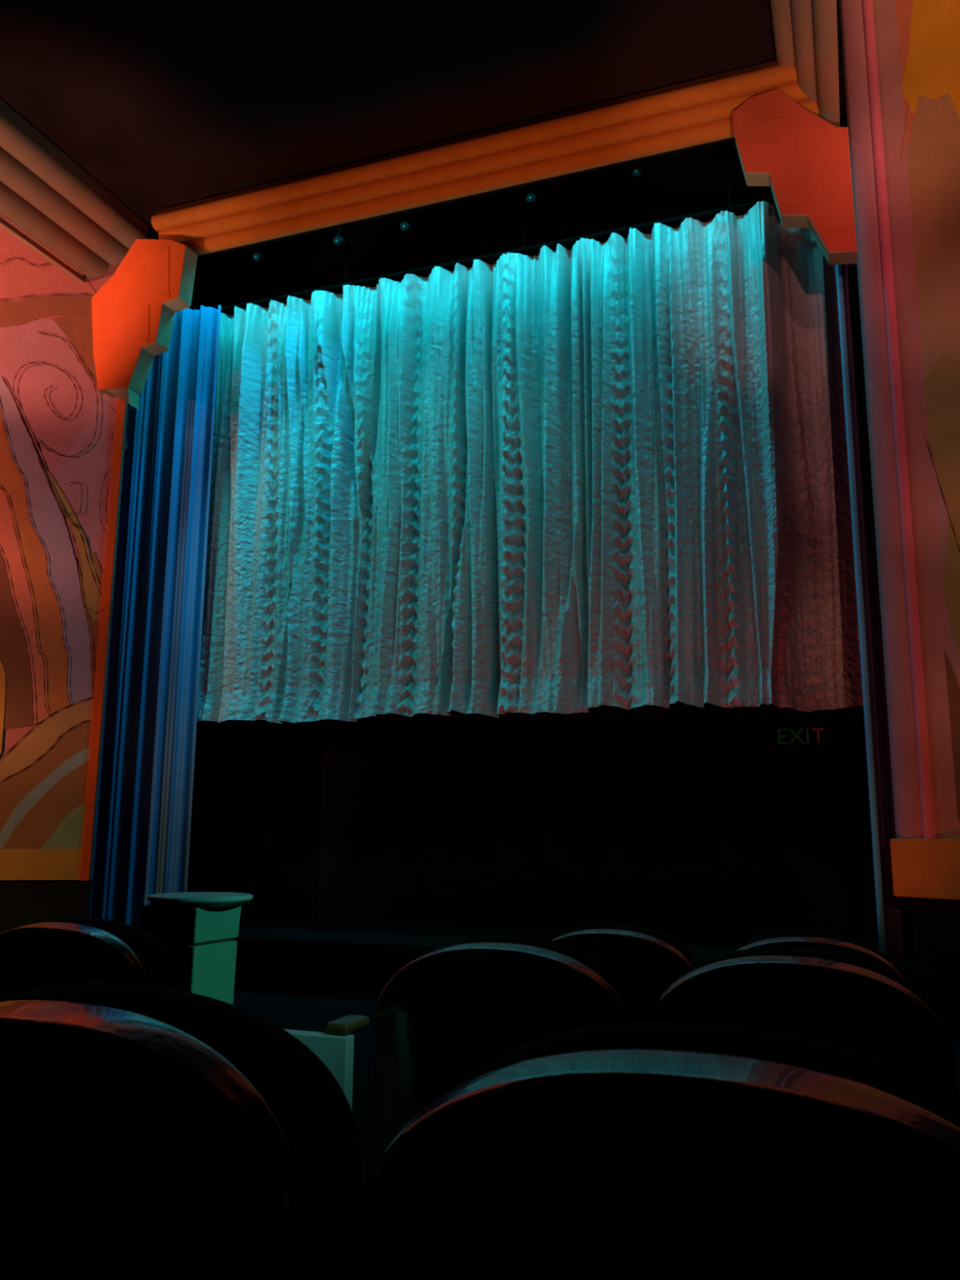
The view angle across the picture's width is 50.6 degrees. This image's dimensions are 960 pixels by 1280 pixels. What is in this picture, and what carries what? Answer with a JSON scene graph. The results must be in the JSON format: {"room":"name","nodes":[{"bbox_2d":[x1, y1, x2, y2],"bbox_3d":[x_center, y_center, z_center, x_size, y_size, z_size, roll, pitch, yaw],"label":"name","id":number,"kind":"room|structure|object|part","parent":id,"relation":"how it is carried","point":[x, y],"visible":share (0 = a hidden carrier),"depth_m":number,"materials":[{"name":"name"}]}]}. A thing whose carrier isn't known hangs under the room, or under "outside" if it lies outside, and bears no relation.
{"room":"event venue","nodes":[
{"label":"event venue","id":0,"kind":"room"},
{"bbox_2d":[0,214,128,933],"bbox_3d":[-7.006,-2.163,12.455,5.068,12.400,0.330,3,-11,-14],"label":"wall","id":1,"kind":"structure","parent":0,"point":[63,441],"depth_m":12.53,"materials":[{"name":"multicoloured paint"}]},
{"bbox_2d":[0,98,148,282],"bbox_3d":[-6.837,-6.192,8.101,0.727,1.029,12.020,-4,-11,20],"label":"trim","id":2,"kind":"structure","parent":1,"relation":"attached to","point":[46,195],"depth_m":12.38,"materials":[{"name":"paint"}]},
{"bbox_3d":[-4.646,-0.541,12.638,0.110,6.885,0.050,3,-11,-14],"label":"edge trim","id":3,"kind":"part","parent":1,"relation":"part of","materials":[{"name":"orange paint"}]},
{"bbox_2d":[91,239,197,409],"bbox_3d":[-4.303,-4.006,12.877,1.412,2.260,0.272,-4,-11,20],"label":"corbel","id":4,"kind":"object","parent":1,"relation":"attached to","point":[133,313],"visible":1,"depth_m":12.77,"materials":[{"name":"orange paint"}]},
{"bbox_2d":[0,0,776,226],"bbox_3d":[-2.669,-6.894,6.676,9.250,0.100,12.020,-4,-11,20],"label":"ceiling panel","id":5,"kind":"object","parent":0,"point":[163,104],"depth_m":10.78,"materials":[{"name":"paint"}]},
{"bbox_2d":[148,0,846,258],"bbox_3d":[-0.015,-6.851,12.303,18.000,3.150,0.200,-4,-11,20],"label":"wall","id":6,"kind":"structure","parent":0,"point":[153,233],"depth_m":11.78,"materials":[{"name":"black paint"}]},
{"bbox_2d":[151,60,819,255],"bbox_3d":[-0.270,-5.489,11.837,8.120,0.576,0.622,-4,-11,20],"label":"trim","id":7,"kind":"structure","parent":6,"relation":"attached to","point":[696,112],"depth_m":11.57,"materials":[{"name":"orange paint"}]},
{"bbox_2d":[770,0,839,127],"bbox_3d":[1.383,-6.801,5.142,0.572,0.928,12.020,-4,-11,20],"label":"trim","id":8,"kind":"structure","parent":6,"relation":"attached to","point":[806,31],"depth_m":9.75,"materials":[{"name":"paint"}]},
{"bbox_2d":[178,115,878,942],"bbox_3d":[0.777,-2.204,13.695,18.000,11.750,0.200,-4,-11,20],"label":"wall","id":9,"kind":"structure","parent":0,"point":[680,818],"depth_m":13.05,"materials":[{"name":"black paint"}]},
{"bbox_2d":[769,724,832,750],"bbox_3d":[3.712,1.123,11.752,0.680,0.280,0.096,-4,-11,20],"label":"exit sign","id":10,"kind":"object","parent":9,"relation":"attached to","point":[812,736],"visible":1,"depth_m":11.72,"materials":[{"name":"black plastic"}]},
{"bbox_2d":[232,991,959,1195],"bbox_3d":[-2.636,2.168,3.824,18.200,0.970,14.000,-4,-11,20],"label":"floor","id":11,"kind":"structure","parent":0,"point":[294,1012],"depth_m":8.58,"materials":[{"name":"carpet"}]},
{"bbox_2d":[0,917,177,1000],"bbox_3d":[-0.979,1.259,2.760,0.572,1.006,0.700,-4,-11,20],"label":"seat","id":12,"kind":"object","parent":11,"relation":"on","point":[66,950],"visible":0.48,"depth_m":2.52,"materials":[{"name":"black fabric"}]},
{"bbox_2d":[0,982,361,1279],"bbox_3d":[-0.325,0.898,1.175,0.572,1.006,0.700,-4,-11,20],"label":"seat","id":13,"kind":"object","parent":11,"relation":"on","point":[147,1132],"visible":0.95,"depth_m":0.91,"materials":[{"name":"black fabric"}]},
{"bbox_2d":[140,892,253,1004],"bbox_3d":[-1.170,1.611,4.142,0.426,1.111,0.426,-4,-11,20],"label":"pedestal","id":14,"kind":"object","parent":11,"relation":"on","point":[195,928],"visible":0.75,"depth_m":4.10,"materials":[{"name":"laminate"}]},
{"bbox_2d":[284,935,639,1163],"bbox_3d":[0.027,1.191,2.364,0.778,1.006,0.760,-4,-11,20],"label":"seat","id":15,"kind":"object","parent":11,"relation":"on","point":[459,1006],"visible":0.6,"depth_m":2.14,"materials":[{"name":"black fabric"}]},
{"bbox_3d":[-0.370,1.241,2.110,0.200,0.808,0.035,-4,-11,20],"label":"panel","id":16,"kind":"part","parent":15,"relation":"part of","materials":[{"name":"paint"}]},
{"bbox_3d":[-0.286,0.835,2.206,0.058,0.025,0.115,-4,-11,20],"label":"armrest","id":17,"kind":"part","parent":15,"relation":"part of","materials":[{"name":"brown wood"}]},
{"bbox_2d":[436,935,639,1022],"bbox_3d":[0.076,0.956,2.237,0.561,0.591,0.143,-4,-11,20],"label":"cushion","id":18,"kind":"object","parent":15,"relation":"on","point":[615,981],"depth_m":2.20,"materials":[{"name":"black fabric"}]},
{"bbox_2d":[130,916,924,1000],"bbox_3d":[0.320,3.709,11.426,18.000,0.720,2.600,-4,-11,20],"label":"stage","id":19,"kind":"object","parent":11,"relation":"on","point":[356,960],"depth_m":10.97,"materials":[{"name":"black paint"}]},
{"bbox_2d":[88,305,221,924],"bbox_3d":[-4.291,-0.522,13.251,1.502,8.190,0.166,-1,-11,9],"label":"drape","id":20,"kind":"object","parent":19,"relation":"on","point":[143,824],"visible":0.79,"depth_m":13.15,"materials":[{"name":"blue fabric"}]},
{"bbox_2d":[835,263,915,960],"bbox_3d":[4.110,-1.033,10.249,0.821,8.190,0.069,4,-11,-17],"label":"drape","id":21,"kind":"object","parent":19,"relation":"on","point":[894,913],"visible":0.35,"depth_m":9.99,"materials":[{"name":"blue fabric"}]},
{"bbox_2d":[549,924,698,1022],"bbox_3d":[0.503,1.459,3.404,0.572,1.006,0.700,-4,-11,20],"label":"seat","id":22,"kind":"object","parent":11,"relation":"on","point":[648,961],"visible":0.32,"depth_m":3.14,"materials":[{"name":"black fabric"}]},
{"bbox_2d":[557,924,698,965],"bbox_3d":[0.445,1.225,3.284,0.562,0.591,0.143,-4,-11,20],"label":"cushion","id":23,"kind":"object","parent":22,"relation":"on","point":[685,951],"depth_m":3.26,"materials":[{"name":"black fabric"}]},
{"bbox_2d":[344,1022,959,1279],"bbox_3d":[0.258,0.862,0.963,0.572,1.006,0.700,-4,-11,20],"label":"seat","id":24,"kind":"object","parent":11,"relation":"on","point":[632,1150],"visible":1,"depth_m":0.74,"materials":[{"name":"black fabric"}]},
{"bbox_2d":[459,1022,959,1128],"bbox_3d":[0.200,0.627,0.843,0.561,0.591,0.143,-4,-11,20],"label":"cushion","id":25,"kind":"object","parent":24,"relation":"on","point":[895,1079],"depth_m":0.84,"materials":[{"name":"black fabric"}]},
{"bbox_2d":[648,947,959,1094],"bbox_3d":[0.697,1.156,2.153,0.572,1.006,0.700,-4,-11,20],"label":"seat","id":26,"kind":"object","parent":11,"relation":"on","point":[859,1004],"visible":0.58,"depth_m":1.91,"materials":[{"name":"black fabric"}]},
{"bbox_2d":[675,947,942,1024],"bbox_3d":[0.639,0.921,2.033,0.561,0.591,0.143,-4,-11,20],"label":"cushion","id":27,"kind":"object","parent":26,"relation":"on","point":[860,962],"depth_m":2.03,"materials":[{"name":"black fabric"}]},
{"bbox_2d":[731,932,906,980],"bbox_3d":[1.066,1.424,3.200,0.572,1.006,0.700,-4,-11,20],"label":"seat","id":28,"kind":"object","parent":11,"relation":"on","point":[810,940],"visible":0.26,"depth_m":3.00,"materials":[{"name":"black fabric"}]},
{"bbox_2d":[839,0,959,1044],"bbox_3d":[5.340,-2.923,7.995,0.433,12.400,5.068,8,-13,-35],"label":"wall","id":29,"kind":"structure","parent":0,"point":[901,58],"depth_m":9.41,"materials":[{"name":"paint"}]},
{"bbox_2d":[732,88,857,265],"bbox_3d":[3.164,-4.662,10.274,1.114,1.963,0.252,-4,-11,20],"label":"corbel","id":30,"kind":"object","parent":29,"relation":"attached to","point":[804,159],"visible":1,"depth_m":10.15,"materials":[{"name":"red paint"}]},
{"bbox_3d":[-2.104,-9.523,7.285,18.600,0.200,17.000,-4,-11,20],"label":"ceiling","id":31,"kind":"structure","parent":0,"visible":0},
{"bbox_2d":[216,142,775,311],"bbox_3d":[0.006,-6.513,13.185,10.200,3.485,0.059,-4,-11,20],"label":"track","id":32,"kind":"object","parent":31,"relation":"hanging from","point":[731,208],"visible":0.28,"depth_m":12.70,"materials":[{"name":"black metal"}]},
{"bbox_2d":[196,200,863,724],"bbox_3d":[0.097,-1.900,12.486,8.410,5.787,1.080,-4,-11,20],"label":"curtain","id":33,"kind":"object","parent":32,"relation":"hanging from","point":[613,472],"visible":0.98,"depth_m":12.01,"materials":[{"name":"teal fabric"}]},
{"bbox_3d":[-0.122,-6.948,12.905,9.800,2.736,0.049,-4,-11,20],"label":"batten","id":34,"kind":"object","parent":31,"relation":"hanging from","visible":0},
{"bbox_2d":[252,244,265,263],"bbox_3d":[-2.957,-5.241,13.651,0.120,0.402,0.200,-4,-11,20],"label":"lamp","id":35,"kind":"object","parent":34,"relation":"hanging from","point":[257,256],"visible":0.98,"depth_m":13.57,"materials":[{"name":"black plastic"}]},
{"bbox_2d":[333,226,346,247],"bbox_3d":[-1.821,-5.291,13.236,0.120,0.402,0.200,-4,-11,20],"label":"lamp","id":36,"kind":"object","parent":34,"relation":"hanging from","point":[338,241],"visible":0.99,"depth_m":13.15,"materials":[{"name":"black plastic"}]},
{"bbox_2d":[400,212,413,233],"bbox_3d":[-0.928,-5.346,12.912,0.120,0.402,0.200,-4,-11,20],"label":"lamp","id":37,"kind":"object","parent":34,"relation":"hanging from","point":[406,227],"visible":0.97,"depth_m":12.82,"materials":[{"name":"black plastic"}]},
{"bbox_2d":[525,184,537,205],"bbox_3d":[0.637,-5.463,12.349,0.120,0.402,0.200,-4,-11,20],"label":"lamp","id":38,"kind":"object","parent":34,"relation":"hanging from","point":[531,198],"visible":0.98,"depth_m":12.26,"materials":[{"name":"black plastic"}]},
{"bbox_2d":[631,161,643,179],"bbox_3d":[1.844,-5.584,11.921,0.120,0.402,0.200,-4,-11,20],"label":"lamp","id":39,"kind":"object","parent":34,"relation":"hanging from","point":[637,172],"visible":0.94,"depth_m":11.82,"materials":[{"name":"black plastic"}]}
]}

